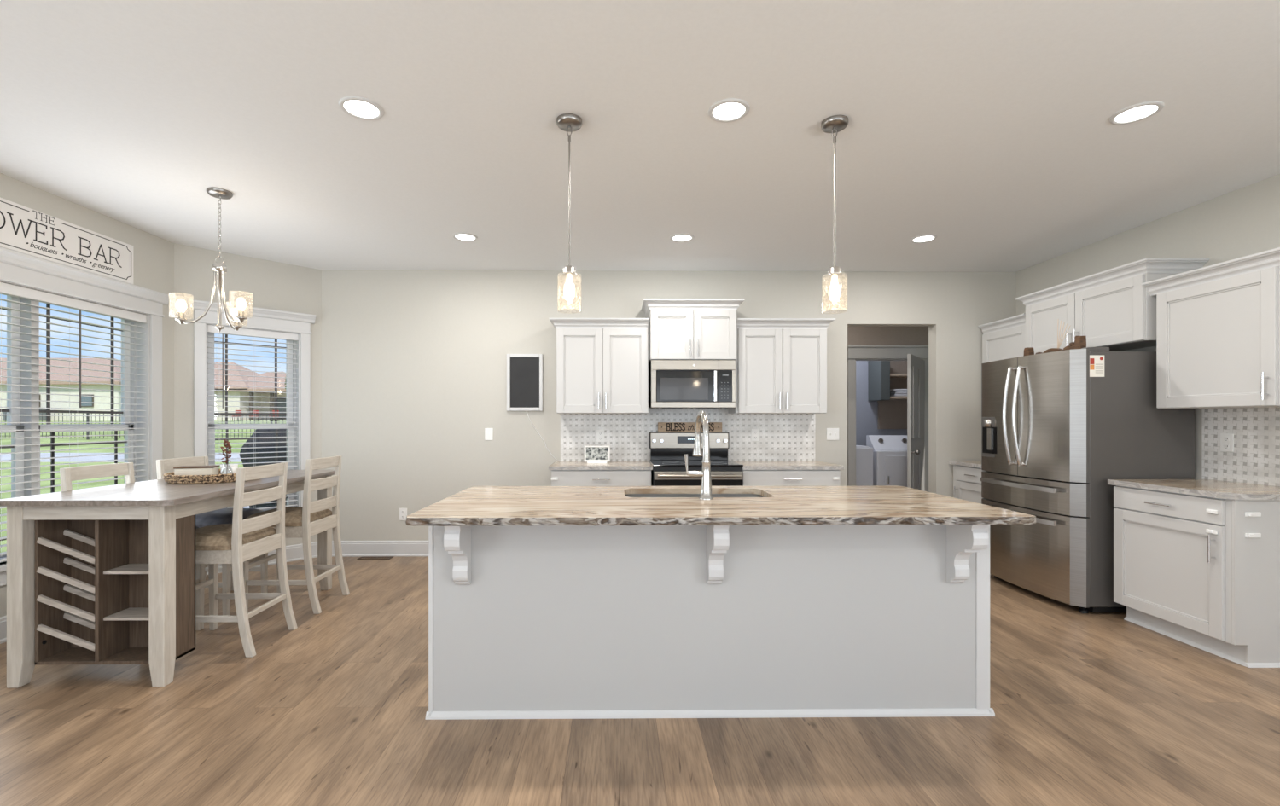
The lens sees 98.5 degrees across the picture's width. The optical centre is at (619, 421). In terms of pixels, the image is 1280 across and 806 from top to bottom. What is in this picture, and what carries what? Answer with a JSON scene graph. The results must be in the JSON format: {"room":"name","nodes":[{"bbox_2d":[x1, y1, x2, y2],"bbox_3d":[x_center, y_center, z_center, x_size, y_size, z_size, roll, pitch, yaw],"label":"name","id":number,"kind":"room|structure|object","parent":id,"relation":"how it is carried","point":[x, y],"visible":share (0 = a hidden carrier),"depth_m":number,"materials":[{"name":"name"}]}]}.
{"room":"kitchen","nodes":[
{"label":"kitchen","id":0,"kind":"room"},
{"bbox_2d":[0,173,174,617],"bbox_3d":[-3.655,-0.081,-0.024,0.150,2.740,9.030,0,0,-1],"label":"wall","id":1,"kind":"structure","parent":0,"point":[153,255],"depth_m":4.18,"materials":[{"name":"paint"}]},
{"bbox_2d":[0,616,6,644],"bbox_3d":[-3.568,1.216,-0.023,0.024,0.145,9.030,0,0,-1],"label":"baseboard","id":2,"kind":"structure","parent":1,"relation":"attached to","point":[3,619],"depth_m":3.22,"materials":[{"name":"white paint"}]},
{"bbox_2d":[0,197,133,284],"bbox_3d":[-3.600,-1.155,3.449,0.026,0.285,1.260,0,0,-1],"label":"wall sign","id":3,"kind":"object","parent":1,"relation":"attached to","point":[23,229],"visible":0.98,"depth_m":3.55,"materials":[{"name":"white wood"}]},
{"bbox_2d":[0,246,172,587],"bbox_3d":[-3.659,-0.021,3.459,0.216,1.960,1.850,0,0,-1],"label":"window","id":4,"kind":"structure","parent":1,"relation":"in","point":[16,268],"depth_m":3.65,"materials":[{"name":"white paint"}]},
{"bbox_2d":[0,282,146,563],"bbox_3d":[-3.646,0.005,3.459,0.067,1.644,1.552,0,0,-1],"label":"window blind","id":5,"kind":"object","parent":4,"relation":"attached to","point":[5,288],"visible":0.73,"depth_m":3.63,"materials":[{"name":"white plastic"}]},
{"bbox_2d":[174,243,321,546],"bbox_3d":[-3.296,-0.081,4.938,0.150,2.740,1.103,0,0,44],"label":"wall","id":6,"kind":"structure","parent":0,"point":[263,283],"depth_m":4.80,"materials":[{"name":"paint"}]},
{"bbox_2d":[188,299,315,511],"bbox_3d":[-3.264,-0.021,4.924,0.216,1.960,0.944,0,0,44],"label":"window","id":7,"kind":"structure","parent":6,"relation":"in","point":[258,318],"depth_m":4.97,"materials":[{"name":"white paint"}]},
{"bbox_2d":[207,325,298,509],"bbox_3d":[-3.255,0.005,4.915,0.066,1.644,0.688,0,0,44],"label":"window blind","id":8,"kind":"object","parent":7,"relation":"attached to","point":[211,328],"visible":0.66,"depth_m":4.93,"materials":[{"name":"white plastic"}]},
{"bbox_2d":[206,541,317,575],"bbox_3d":[-3.234,1.216,4.877,0.024,0.145,1.103,0,0,44],"label":"baseboard","id":9,"kind":"structure","parent":6,"relation":"attached to","point":[293,553],"depth_m":5.10,"materials":[{"name":"white paint"}]},
{"bbox_2d":[0,0,1279,272],"bbox_3d":[0.342,-1.526,1.654,8.080,0.150,12.700,0,0,-1],"label":"ceiling","id":10,"kind":"structure","parent":0,"point":[983,127],"depth_m":2.67,"materials":[{"name":"paint"}]},
{"bbox_2d":[174,186,247,332],"bbox_3d":[-2.503,-1.006,3.466,0.487,0.890,0.428,0,0,34],"label":"chandelier","id":11,"kind":"object","parent":10,"relation":"hanging from","point":[237,313],"visible":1,"depth_m":3.47,"materials":[{"name":"silver metal"}]},
{"bbox_2d":[174,312,187,324],"bbox_3d":[-2.739,-0.643,3.444,0.064,0.075,0.064,0,0,-1],"label":"socket","id":12,"kind":"object","parent":11,"relation":"attached to","point":[181,319],"depth_m":3.43,"materials":[{"name":"silver metal"}]},
{"bbox_2d":[232,319,242,331],"bbox_3d":[-2.567,-0.643,3.695,0.064,0.075,0.064,0,0,-1],"label":"socket","id":13,"kind":"object","parent":11,"relation":"attached to","point":[236,326],"depth_m":3.68,"materials":[{"name":"silver metal"}]},
{"bbox_2d":[234,310,247,323],"bbox_3d":[-2.332,-0.643,3.394,0.064,0.075,0.064,0,0,-1],"label":"socket","id":14,"kind":"object","parent":11,"relation":"attached to","point":[241,317],"depth_m":3.38,"materials":[{"name":"silver metal"}]},
{"bbox_2d":[338,96,383,120],"bbox_3d":[-1.195,-1.446,2.553,0.192,0.007,0.192,0,0,-1],"label":"recessed light","id":15,"kind":"object","parent":10,"relation":"in","point":[356,107],"visible":1,"depth_m":2.54,"materials":[{"name":"white paint"}]},
{"bbox_2d":[343,100,378,117],"bbox_3d":[-1.195,-1.448,2.553,0.148,0.003,0.148,0,0,-1],"label":"diffuser","id":16,"kind":"object","parent":15,"relation":"attached to","point":[354,108],"depth_m":2.55,"materials":[{"name":"white plastic"}]},
{"bbox_2d":[452,232,477,241],"bbox_3d":[-1.214,-1.446,4.330,0.192,0.007,0.192,0,0,-1],"label":"recessed light","id":17,"kind":"object","parent":10,"relation":"in","point":[461,236],"visible":1,"depth_m":4.32,"materials":[{"name":"white paint"}]},
{"bbox_2d":[455,234,475,240],"bbox_3d":[-1.214,-1.448,4.330,0.148,0.003,0.148,0,0,-1],"label":"diffuser","id":18,"kind":"object","parent":17,"relation":"attached to","point":[461,237],"depth_m":4.34,"materials":[{"name":"white plastic"}]},
{"bbox_2d":[556,113,581,301],"bbox_3d":[-0.243,-0.991,2.658,0.124,0.920,0.124,0,0,-1],"label":"pendant light","id":19,"kind":"object","parent":10,"relation":"hanging from","point":[566,122],"visible":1,"depth_m":2.65,"materials":[{"name":"silver metal"}]},
{"bbox_2d":[669,233,693,242],"bbox_3d":[0.488,-1.446,4.348,0.192,0.007,0.192,0,0,-1],"label":"recessed light","id":20,"kind":"object","parent":10,"relation":"in","point":[678,237],"visible":1,"depth_m":4.34,"materials":[{"name":"white paint"}]},
{"bbox_2d":[672,235,691,241],"bbox_3d":[0.488,-1.448,4.348,0.148,0.003,0.148,0,0,-1],"label":"diffuser","id":21,"kind":"object","parent":20,"relation":"attached to","point":[675,238],"depth_m":4.36,"materials":[{"name":"white plastic"}]},
{"bbox_2d":[708,98,750,122],"bbox_3d":[0.507,-1.446,2.572,0.192,0.007,0.192,0,0,-1],"label":"recessed light","id":22,"kind":"object","parent":10,"relation":"in","point":[727,110],"visible":1,"depth_m":2.56,"materials":[{"name":"white paint"}]},
{"bbox_2d":[712,102,744,120],"bbox_3d":[0.507,-1.448,2.572,0.148,0.003,0.148,0,0,-1],"label":"diffuser","id":23,"kind":"object","parent":22,"relation":"attached to","point":[721,111],"depth_m":2.57,"materials":[{"name":"white plastic"}]},
{"bbox_2d":[820,115,848,302],"bbox_3d":[1.040,-0.991,2.671,0.124,0.920,0.124,0,0,-1],"label":"pendant light","id":24,"kind":"object","parent":10,"relation":"hanging from","point":[834,124],"visible":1,"depth_m":2.66,"materials":[{"name":"silver metal"}]},
{"bbox_2d":[909,234,937,243],"bbox_3d":[2.405,-1.446,4.369,0.192,0.007,0.192,0,0,-1],"label":"recessed light","id":25,"kind":"object","parent":10,"relation":"in","point":[925,238],"visible":1,"depth_m":4.36,"materials":[{"name":"white paint"}]},
{"bbox_2d":[913,236,934,242],"bbox_3d":[2.405,-1.448,4.369,0.148,0.003,0.148,0,0,-1],"label":"diffuser","id":26,"kind":"object","parent":25,"relation":"attached to","point":[917,239],"depth_m":4.38,"materials":[{"name":"white plastic"}]},
{"bbox_2d":[1108,101,1164,124],"bbox_3d":[2.424,-1.446,2.592,0.192,0.007,0.192,0,0,-1],"label":"recessed light","id":27,"kind":"object","parent":10,"relation":"in","point":[1139,112],"visible":1,"depth_m":2.59,"materials":[{"name":"white paint"}]},
{"bbox_2d":[1114,104,1157,122],"bbox_3d":[2.424,-1.448,2.592,0.148,0.003,0.148,0,0,-1],"label":"diffuser","id":28,"kind":"object","parent":27,"relation":"attached to","point":[1135,113],"depth_m":2.59,"materials":[{"name":"white plastic"}]},
{"bbox_2d":[0,556,1279,805],"bbox_3d":[0.342,1.349,1.654,8.080,0.120,12.700,0,0,-1],"label":"floor","id":29,"kind":"structure","parent":0,"point":[1090,709],"depth_m":2.27,"materials":[{"name":"brown wood"}]},
{"bbox_2d":[59,462,204,630],"bbox_3d":[-2.841,0.771,3.215,0.536,1.035,0.444,0,0,-1],"label":"counter chair","id":30,"kind":"object","parent":29,"relation":"on","point":[67,474],"visible":0.16,"depth_m":3.30,"materials":[{"name":"wood"}]},
{"bbox_2d":[0,470,334,688],"bbox_3d":[-2.567,0.832,3.453,0.830,0.914,1.670,0,0,-1],"label":"dining table","id":31,"kind":"object","parent":29,"relation":"on","point":[104,575],"visible":0.89,"depth_m":2.75,"materials":[{"name":"brown wood"}]},
{"bbox_2d":[103,564,148,574],"bbox_3d":[-2.406,0.752,2.813,0.320,0.014,0.148,0,0,-1],"label":"shelf","id":32,"kind":"object","parent":31,"relation":"attached to","point":[116,568],"depth_m":2.78,"materials":[{"name":"brown wood"}]},
{"bbox_2d":[103,607,148,621],"bbox_3d":[-2.406,0.982,2.813,0.320,0.014,0.148,0,0,-1],"label":"shelf","id":33,"kind":"object","parent":31,"relation":"attached to","point":[121,613],"depth_m":2.78,"materials":[{"name":"brown wood"}]},
{"bbox_2d":[162,469,247,484],"bbox_3d":[-2.588,0.347,3.523,0.507,0.054,0.508,0,0,-1],"label":"woven tray","id":34,"kind":"object","parent":31,"relation":"on","point":[169,478],"visible":0.59,"depth_m":3.30,"materials":[{"name":"wicker"}]},
{"bbox_2d":[173,465,219,475],"bbox_3d":[-2.678,0.325,3.492,0.208,0.081,0.108,0,0,-18],"label":"book","id":35,"kind":"object","parent":34,"relation":"in","point":[183,470],"visible":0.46,"depth_m":3.45,"materials":[{"name":"beige paper"}]},
{"bbox_2d":[220,439,232,474],"bbox_3d":[-2.476,0.237,3.474,0.078,0.256,0.076,0,0,-1],"label":"plant","id":36,"kind":"object","parent":34,"relation":"on","point":[229,445],"visible":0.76,"depth_m":3.47,"materials":[{"name":"brown plant"}]},
{"bbox_2d":[220,464,238,474],"bbox_3d":[-2.538,0.323,3.583,0.098,0.085,0.098,0,0,-1],"label":"vase","id":37,"kind":"object","parent":34,"relation":"on","point":[231,468],"visible":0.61,"depth_m":3.55,"materials":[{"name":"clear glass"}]},
{"bbox_2d":[156,456,267,616],"bbox_3d":[-2.847,0.771,3.845,0.536,1.035,0.444,0,0,-1],"label":"counter chair","id":38,"kind":"object","parent":29,"relation":"on","point":[223,515],"visible":0.27,"depth_m":3.72,"materials":[{"name":"wood"}]},
{"bbox_2d":[195,507,263,528],"bbox_3d":[-2.790,0.662,3.845,0.422,0.081,0.444,0,0,-1],"label":"seat cushion","id":39,"kind":"object","parent":38,"relation":"on","point":[223,515],"depth_m":3.69,"materials":[{"name":"fabric"}]},
{"bbox_2d":[195,462,297,657],"bbox_3d":[-2.274,0.771,3.221,0.536,1.035,0.444,0,0,-1],"label":"counter chair","id":40,"kind":"object","parent":29,"relation":"on","point":[241,541],"visible":0.88,"depth_m":3.13,"materials":[{"name":"wood"}]},
{"bbox_2d":[195,523,275,550],"bbox_3d":[-2.331,0.662,3.220,0.422,0.081,0.444,0,0,-1],"label":"seat cushion","id":41,"kind":"object","parent":40,"relation":"on","point":[221,537],"depth_m":3.08,"materials":[{"name":"fabric"}]},
{"bbox_2d":[243,455,349,614],"bbox_3d":[-2.281,0.771,3.901,0.536,1.035,0.444,0,0,-1],"label":"counter chair","id":42,"kind":"object","parent":29,"relation":"on","point":[314,518],"visible":0.78,"depth_m":3.79,"materials":[{"name":"wood"}]},
{"bbox_2d":[244,506,331,527],"bbox_3d":[-2.338,0.662,3.900,0.422,0.081,0.444,0,0,-1],"label":"seat cushion","id":43,"kind":"object","parent":42,"relation":"on","point":[294,516],"depth_m":3.76,"materials":[{"name":"fabric"}]},
{"bbox_2d":[356,556,393,559],"bbox_3d":[-2.301,1.286,5.191,0.300,0.006,0.100,0,0,-1],"label":"floor vent","id":44,"kind":"object","parent":29,"relation":"in","point":[368,557],"visible":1,"depth_m":5.19,"materials":[{"name":"brown metal"}]},
{"bbox_2d":[551,470,651,486],"bbox_3d":[-0.162,0.851,4.968,0.855,0.876,0.655,0,0,-1],"label":"base cabinet","id":45,"kind":"object","parent":29,"relation":"on","point":[559,478],"visible":0.27,"depth_m":4.68,"materials":[{"name":"grey paint"}]},
{"bbox_2d":[548,460,652,470],"bbox_3d":[-0.165,0.395,4.982,0.883,0.032,0.628,0,0,-1],"label":"countertop","id":46,"kind":"structure","parent":45,"relation":"on","point":[558,465],"depth_m":4.67,"materials":[{"name":"stone"}]},
{"bbox_2d":[584,446,609,463],"bbox_3d":[-0.209,0.301,5.058,0.230,0.155,0.080,0,0,-1],"label":"sign","id":47,"kind":"object","parent":46,"relation":"on","point":[592,454],"visible":1,"depth_m":5.04,"materials":[{"name":"white plastic"}]},
{"bbox_2d":[586,447,608,459],"bbox_3d":[-0.209,0.294,5.049,0.206,0.116,0.014,0,0,-1],"label":"picture","id":48,"kind":"object","parent":47,"relation":"on","point":[592,453],"depth_m":5.04},
{"bbox_2d":[648,432,743,486],"bbox_3d":[0.657,0.675,4.935,0.760,1.147,0.729,0,0,-1],"label":"range","id":49,"kind":"object","parent":29,"relation":"on","point":[668,450],"visible":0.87,"depth_m":5.00,"materials":[{"name":"silver metal"}]},
{"bbox_2d":[657,422,721,431],"bbox_3d":[0.667,0.054,5.252,0.610,0.092,0.026,0,0,-1],"label":"wooden sign","id":50,"kind":"object","parent":49,"relation":"on","point":[662,427],"visible":0.7,"depth_m":5.24,"materials":[{"name":"brown wood"}]},
{"bbox_2d":[648,459,743,467],"bbox_3d":[0.657,0.376,4.937,0.760,0.017,0.580,0,0,-1],"label":"cooktop","id":51,"kind":"object","parent":49,"relation":"in","point":[655,463],"depth_m":4.80,"materials":[{"name":"black glass"}]},
{"bbox_2d":[425,494,994,720],"bbox_3d":[0.396,0.848,2.679,2.480,0.882,0.930,0,0,-1],"label":"kitchen island","id":52,"kind":"object","parent":29,"relation":"on","point":[657,621],"visible":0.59,"depth_m":2.42,"materials":[{"name":"grey paint"}]},
{"bbox_2d":[405,485,1036,526],"bbox_3d":[0.396,0.391,2.682,2.507,0.032,1.069,0,0,-1],"label":"island countertop","id":53,"kind":"structure","parent":52,"relation":"on","point":[781,505],"depth_m":2.37,"materials":[{"name":"stone"}]},
{"bbox_2d":[625,494,762,497],"bbox_3d":[0.399,0.505,2.904,0.742,0.198,0.352,0,0,-1],"label":"sink","id":54,"kind":"object","parent":53,"relation":"in","point":[630,495],"visible":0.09,"depth_m":3.08,"materials":[{"name":"silver metal"}]},
{"bbox_2d":[684,411,713,500],"bbox_3d":[0.381,0.160,2.760,0.142,0.429,0.244,0,0,-1],"label":"faucet","id":55,"kind":"object","parent":53,"relation":"on","point":[706,485],"visible":1,"depth_m":2.66,"materials":[{"name":"silver metal"}]},
{"bbox_2d":[742,470,840,486],"bbox_3d":[1.460,0.851,4.985,0.842,0.876,0.655,0,0,-1],"label":"base cabinet","id":56,"kind":"object","parent":29,"relation":"on","point":[751,478],"visible":0.2,"depth_m":4.70,"materials":[{"name":"grey paint"}]},
{"bbox_2d":[731,460,843,470],"bbox_3d":[1.469,0.395,5.000,0.865,0.032,0.628,0,0,-1],"label":"countertop","id":57,"kind":"structure","parent":56,"relation":"on","point":[747,465],"depth_m":4.77,"materials":[{"name":"stone"}]},
{"bbox_2d":[855,445,872,485],"bbox_3d":[2.887,0.793,7.331,0.690,0.952,0.600,0,0,-1],"label":"washer","id":58,"kind":"object","parent":29,"relation":"on","point":[864,454],"visible":0.21,"depth_m":7.03,"materials":[{"name":"white metal"}]},
{"bbox_2d":[866,435,907,487],"bbox_3d":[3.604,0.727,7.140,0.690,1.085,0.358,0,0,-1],"label":"dryer","id":59,"kind":"object","parent":29,"relation":"on","point":[889,451],"visible":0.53,"depth_m":6.99,"materials":[{"name":"white metal"}]},
{"bbox_2d":[953,465,983,504],"bbox_3d":[3.501,0.851,5.023,0.685,0.876,0.600,0,0,-1],"label":"base cabinet","id":60,"kind":"object","parent":29,"relation":"on","point":[967,483],"visible":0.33,"depth_m":5.08,"materials":[{"name":"grey paint"}]},
{"bbox_2d":[948,460,981,468],"bbox_3d":[3.511,0.395,5.010,0.668,0.032,0.625,0,0,-1],"label":"countertop","id":61,"kind":"structure","parent":60,"relation":"on","point":[967,463],"depth_m":5.12,"materials":[{"name":"stone"}]},
{"bbox_2d":[980,347,1194,613],"bbox_3d":[3.364,0.397,4.146,0.914,1.785,0.980,0,0,-1],"label":"refrigerator","id":62,"kind":"object","parent":29,"relation":"on","point":[1056,427],"visible":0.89,"depth_m":3.71,"materials":[{"name":"grey metal"}]},
{"bbox_2d":[1023,347,1042,356],"bbox_3d":[3.140,-0.516,4.208,0.056,0.100,0.202,0,0,-1],"label":"wooden ornament","id":63,"kind":"object","parent":62,"relation":"on","point":[1029,351],"visible":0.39,"depth_m":4.21,"materials":[{"name":"brown wood"}]},
{"bbox_2d":[1042,320,1070,353],"bbox_3d":[3.163,-0.602,3.999,0.078,0.271,0.200,0,0,-1],"label":"holder","id":64,"kind":"object","parent":62,"relation":"on","point":[1059,343],"visible":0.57,"depth_m":3.97,"materials":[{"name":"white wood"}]},
{"bbox_2d":[1063,336,1086,350],"bbox_3d":[3.144,-0.527,3.814,0.044,0.121,0.139,0,0,-1],"label":"wooden ornament","id":65,"kind":"object","parent":62,"relation":"on","point":[1079,342],"visible":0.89,"depth_m":3.76,"materials":[{"name":"brown wood"}]},
{"bbox_2d":[1113,485,1279,668],"bbox_3d":[3.511,0.851,3.240,0.678,0.876,0.706,0,0,-1],"label":"base cabinet","id":66,"kind":"object","parent":29,"relation":"on","point":[1201,573],"visible":0.99,"depth_m":3.06,"materials":[{"name":"grey paint"}]},
{"bbox_2d":[1107,479,1279,500],"bbox_3d":[3.524,0.395,3.245,0.657,0.032,0.735,0,0,-1],"label":"countertop","id":67,"kind":"structure","parent":66,"relation":"on","point":[1208,488],"depth_m":3.19,"materials":[{"name":"stone"}]},
{"bbox_2d":[321,269,1016,541],"bbox_3d":[0.557,-0.081,5.381,6.830,2.740,0.130,0,0,-1],"label":"wall","id":68,"kind":"structure","parent":0,"point":[414,363],"depth_m":5.30,"materials":[{"name":"paint"}]},
{"bbox_2d":[331,541,428,557],"bbox_3d":[-1.734,1.216,5.280,2.245,0.145,0.024,0,0,-1],"label":"baseboard","id":69,"kind":"structure","parent":68,"relation":"attached to","point":[349,549],"depth_m":5.27,"materials":[{"name":"white paint"}]},
{"bbox_2d":[399,508,407,520],"bbox_3d":[-2.077,0.889,5.284,0.075,0.115,0.008,0,0,-1],"label":"outlet","id":70,"kind":"object","parent":68,"relation":"attached to","point":[403,512],"visible":0.92,"depth_m":5.28,"materials":[{"name":"white plastic"}]},
{"bbox_2d":[484,428,493,440],"bbox_3d":[-1.258,0.122,5.290,0.075,0.115,0.014,0,0,-1],"label":"light switch","id":71,"kind":"object","parent":68,"relation":"attached to","point":[488,432],"visible":1,"depth_m":5.29,"materials":[{"name":"white plastic"}]},
{"bbox_2d":[506,354,542,411],"bbox_3d":[-0.912,-0.373,5.285,0.344,0.545,0.030,0,0,-1],"label":"chalkboard","id":72,"kind":"object","parent":68,"relation":"attached to","point":[524,371],"visible":1,"depth_m":5.28,"materials":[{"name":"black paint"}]},
{"bbox_2d":[526,412,556,459],"bbox_3d":[-0.752,0.137,5.296,0.295,0.468,0.007,0,0,-1],"label":"power cord","id":73,"kind":"object","parent":72,"relation":"hanging from","point":[526,412],"visible":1,"depth_m":5.29,"materials":[{"name":"white plastic"}]},
{"bbox_2d":[548,318,649,413],"bbox_3d":[-0.189,-0.498,5.113,0.892,0.851,0.389,0,0,-1],"label":"upper cabinet","id":74,"kind":"object","parent":68,"relation":"attached to","point":[602,363],"visible":1,"depth_m":4.96,"materials":[{"name":"grey paint"}]},
{"bbox_2d":[560,407,815,460],"bbox_3d":[0.657,0.127,5.311,2.455,0.515,0.012,0,0,-1],"label":"tiled wall","id":75,"kind":"structure","parent":68,"relation":"attached to","point":[782,437],"depth_m":5.31,"materials":[{"name":"tile"}]},
{"bbox_2d":[596,430,604,442],"bbox_3d":[-0.187,0.139,5.292,0.075,0.115,0.008,0,0,-1],"label":"outlet","id":76,"kind":"object","parent":75,"relation":"attached to","point":[600,433],"visible":1,"depth_m":5.29,"materials":[{"name":"white plastic"}]},
{"bbox_2d":[751,429,759,441],"bbox_3d":[1.303,0.129,5.308,0.075,0.115,0.008,0,0,-1],"label":"outlet","id":77,"kind":"object","parent":75,"relation":"attached to","point":[755,433],"visible":1,"depth_m":5.31,"materials":[{"name":"white plastic"}]},
{"bbox_2d":[640,298,744,364],"bbox_3d":[0.653,-0.816,5.087,0.890,0.531,0.459,0,0,-1],"label":"upper cabinet","id":78,"kind":"object","parent":68,"relation":"attached to","point":[679,328],"visible":0.98,"depth_m":4.90,"materials":[{"name":"grey paint"}]},
{"bbox_2d":[648,360,735,408],"bbox_3d":[0.654,-0.333,5.091,0.756,0.428,0.427,0,0,-1],"label":"microwave","id":79,"kind":"object","parent":78,"relation":"attached to","point":[672,384],"visible":0.99,"depth_m":4.91,"materials":[{"name":"silver metal"}]},
{"bbox_2d":[728,318,835,413],"bbox_3d":[1.488,-0.498,5.131,0.886,0.851,0.389,0,0,-1],"label":"upper cabinet","id":80,"kind":"object","parent":68,"relation":"attached to","point":[781,363],"visible":0.97,"depth_m":4.98,"materials":[{"name":"grey paint"}]},
{"bbox_2d":[826,428,838,440],"bbox_3d":[2.058,0.122,5.325,0.120,0.115,0.014,0,0,-1],"label":"light switch","id":81,"kind":"object","parent":68,"relation":"attached to","point":[832,433],"visible":1,"depth_m":5.33,"materials":[{"name":"white plastic"}]},
{"bbox_2d":[855,360,907,446],"bbox_3d":[3.165,-0.081,7.919,2.100,2.740,0.130,0,0,-1],"label":"wall","id":82,"kind":"structure","parent":0,"point":[866,411],"depth_m":7.86,"materials":[{"name":"paint"}]},
{"bbox_2d":[867,360,890,401],"bbox_3d":[3.603,-0.601,7.671,0.130,0.620,0.375,0,0,-1],"label":"laundry cabinet","id":83,"kind":"object","parent":82,"relation":"attached to","point":[878,371],"visible":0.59,"depth_m":7.55,"materials":[{"name":"grey wood"}]},
{"bbox_2d":[877,360,907,429],"bbox_3d":[3.943,-0.401,7.683,0.540,1.020,0.360,0,0,-1],"label":"shelf","id":84,"kind":"object","parent":82,"relation":"attached to","point":[892,414],"visible":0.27,"depth_m":7.83,"materials":[{"name":"beige wood"}]},
{"bbox_2d":[890,389,907,396],"bbox_3d":[3.859,-0.392,7.622,0.250,0.103,0.200,0,0,-1],"label":"folded cloths","id":85,"kind":"object","parent":84,"relation":"on","point":[893,392],"visible":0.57,"depth_m":7.53,"materials":[{"name":"white fabric"}]},
{"bbox_2d":[847,326,928,345],"bbox_3d":[3.178,-0.081,6.774,2.100,2.740,0.120,0,0,-1],"label":"wall","id":86,"kind":"structure","parent":0,"point":[856,335],"depth_m":6.72,"materials":[{"name":"paint"}]},
{"bbox_2d":[847,344,928,492],"bbox_3d":[3.263,0.181,6.758,1.010,2.215,0.165,0,0,-1],"label":"trim","id":87,"kind":"structure","parent":86,"relation":"attached to","point":[855,352],"depth_m":6.69,"materials":[{"name":"grey wood"}]},
{"bbox_2d":[907,354,924,490],"bbox_3d":[3.449,0.269,6.342,0.128,2.020,0.800,0,0,38],"label":"door","id":88,"kind":"structure","parent":86,"relation":"in","point":[915,364],"depth_m":6.19,"materials":[{"name":"grey wood"}]},
{"bbox_2d":[1016,174,1279,479],"bbox_3d":[3.960,-0.081,0.447,0.130,2.740,9.810,0,0,-1],"label":"wall","id":89,"kind":"structure","parent":0,"point":[1245,221],"depth_m":3.71,"materials":[{"name":"paint"}]},
{"bbox_2d":[977,314,1025,363],"bbox_3d":[3.651,-0.498,5.029,0.389,0.851,0.590,0,0,-1],"label":"upper cabinet","id":90,"kind":"object","parent":89,"relation":"attached to","point":[1003,339],"visible":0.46,"depth_m":5.03,"materials":[{"name":"grey paint"}]},
{"bbox_2d":[1015,258,1209,354],"bbox_3d":[3.645,-0.805,4.199,0.419,0.528,1.180,0,0,-1],"label":"upper cabinet","id":91,"kind":"object","parent":89,"relation":"attached to","point":[1112,308],"visible":0.73,"depth_m":3.97,"materials":[{"name":"grey paint"}]},
{"bbox_2d":[1140,247,1279,408],"bbox_3d":[3.670,-0.501,3.260,0.389,0.836,0.830,0,0,-1],"label":"upper cabinet","id":92,"kind":"object","parent":89,"relation":"attached to","point":[1218,325],"visible":1,"depth_m":3.23,"materials":[{"name":"grey paint"}]},
{"bbox_2d":[1201,407,1279,486],"bbox_3d":[3.859,0.149,3.275,0.012,0.470,0.747,0,0,-1],"label":"tiled wall","id":93,"kind":"structure","parent":89,"relation":"attached to","point":[1255,457],"depth_m":3.41,"materials":[{"name":"tile"}]},
{"bbox_2d":[1220,433,1233,452],"bbox_3d":[3.847,0.134,3.496,0.008,0.115,0.075,0,0,-1],"label":"outlet","id":94,"kind":"object","parent":93,"relation":"attached to","point":[1226,439],"visible":1,"depth_m":3.49,"materials":[{"name":"white plastic"}]},
{"bbox_2d":[1223,443,1228,448],"bbox_3d":[3.844,0.158,3.496,0.003,0.030,0.030,0,0,-1],"label":"receptacle","id":95,"kind":"object","parent":94,"relation":"attached to","point":[1225,445],"depth_m":3.50,"materials":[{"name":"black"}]},
{"label":"outside","id":96,"kind":"structure","parent":0,"visible":0},
{"bbox_2d":[0,421,285,552],"bbox_3d":[-42.415,0.829,38.548,96.000,1.720,102.000,0,0,-1],"label":"lawn","id":97,"kind":"structure","parent":96,"point":[95,439],"depth_m":18.36,"materials":[{"name":"green plant"}]},
{"bbox_2d":[2,408,6,421],"bbox_3d":[-42.013,-0.481,38.353,1.000,0.900,0.800,0,0,-1],"label":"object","id":98,"kind":"object","parent":97,"relation":"on","point":[3,413],"visible":0.1,"depth_m":37.95,"materials":[{"name":"grey"}]},
{"bbox_2d":[39,408,46,421],"bbox_3d":[-40.613,-0.481,38.368,1.000,0.900,0.800,0,0,-1],"label":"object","id":99,"kind":"object","parent":97,"relation":"on","point":[40,417],"visible":0.1,"depth_m":38.36,"materials":[{"name":"grey"}]},
{"bbox_2d":[0,357,121,421],"bbox_3d":[-44.263,-2.436,43.029,17.300,5.050,7.900,0,0,-1],"label":"neighbor house","id":100,"kind":"structure","parent":97,"relation":"on","point":[55,363],"depth_m":39.59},
{"bbox_2d":[0,413,285,440],"bbox_3d":[-26.234,0.171,21.721,52.000,1.100,0.060,0,0,-1],"label":"iron fence","id":101,"kind":"object","parent":97,"relation":"on","point":[87,417],"visible":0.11,"depth_m":21.79,"materials":[{"name":"grey metal"}]},
{"bbox_2d":[214,361,285,421],"bbox_3d":[-34.962,-2.761,52.379,14.200,5.700,8.500,0,0,-1],"label":"neighbor house","id":102,"kind":"structure","parent":97,"relation":"on","point":[282,396],"depth_m":49.34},
{"bbox_2d":[249,410,258,421],"bbox_3d":[-31.612,-0.506,47.669,0.500,0.950,0.510,0,0,-1],"label":"patio chair","id":103,"kind":"object","parent":97,"relation":"on","point":[255,411],"visible":0.51,"depth_m":47.86,"materials":[{"name":"red"}]},
{"bbox_2d":[239,429,286,508],"bbox_3d":[-3.788,0.814,6.310,0.840,1.550,0.600,0,0,-1],"label":"covered grill","id":104,"kind":"object","parent":97,"relation":"on","point":[256,434],"visible":0.04,"depth_m":6.02,"materials":[{"name":"grey"}]},
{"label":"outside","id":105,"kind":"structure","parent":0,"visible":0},
{"bbox_2d":[0,453,241,462],"bbox_3d":[-32.672,1.048,15.901,75.000,0.152,2.100,0,0,-1],"label":"street","id":106,"kind":"structure","parent":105,"point":[4,456],"depth_m":15.91,"materials":[{"name":"grey asphalt"}]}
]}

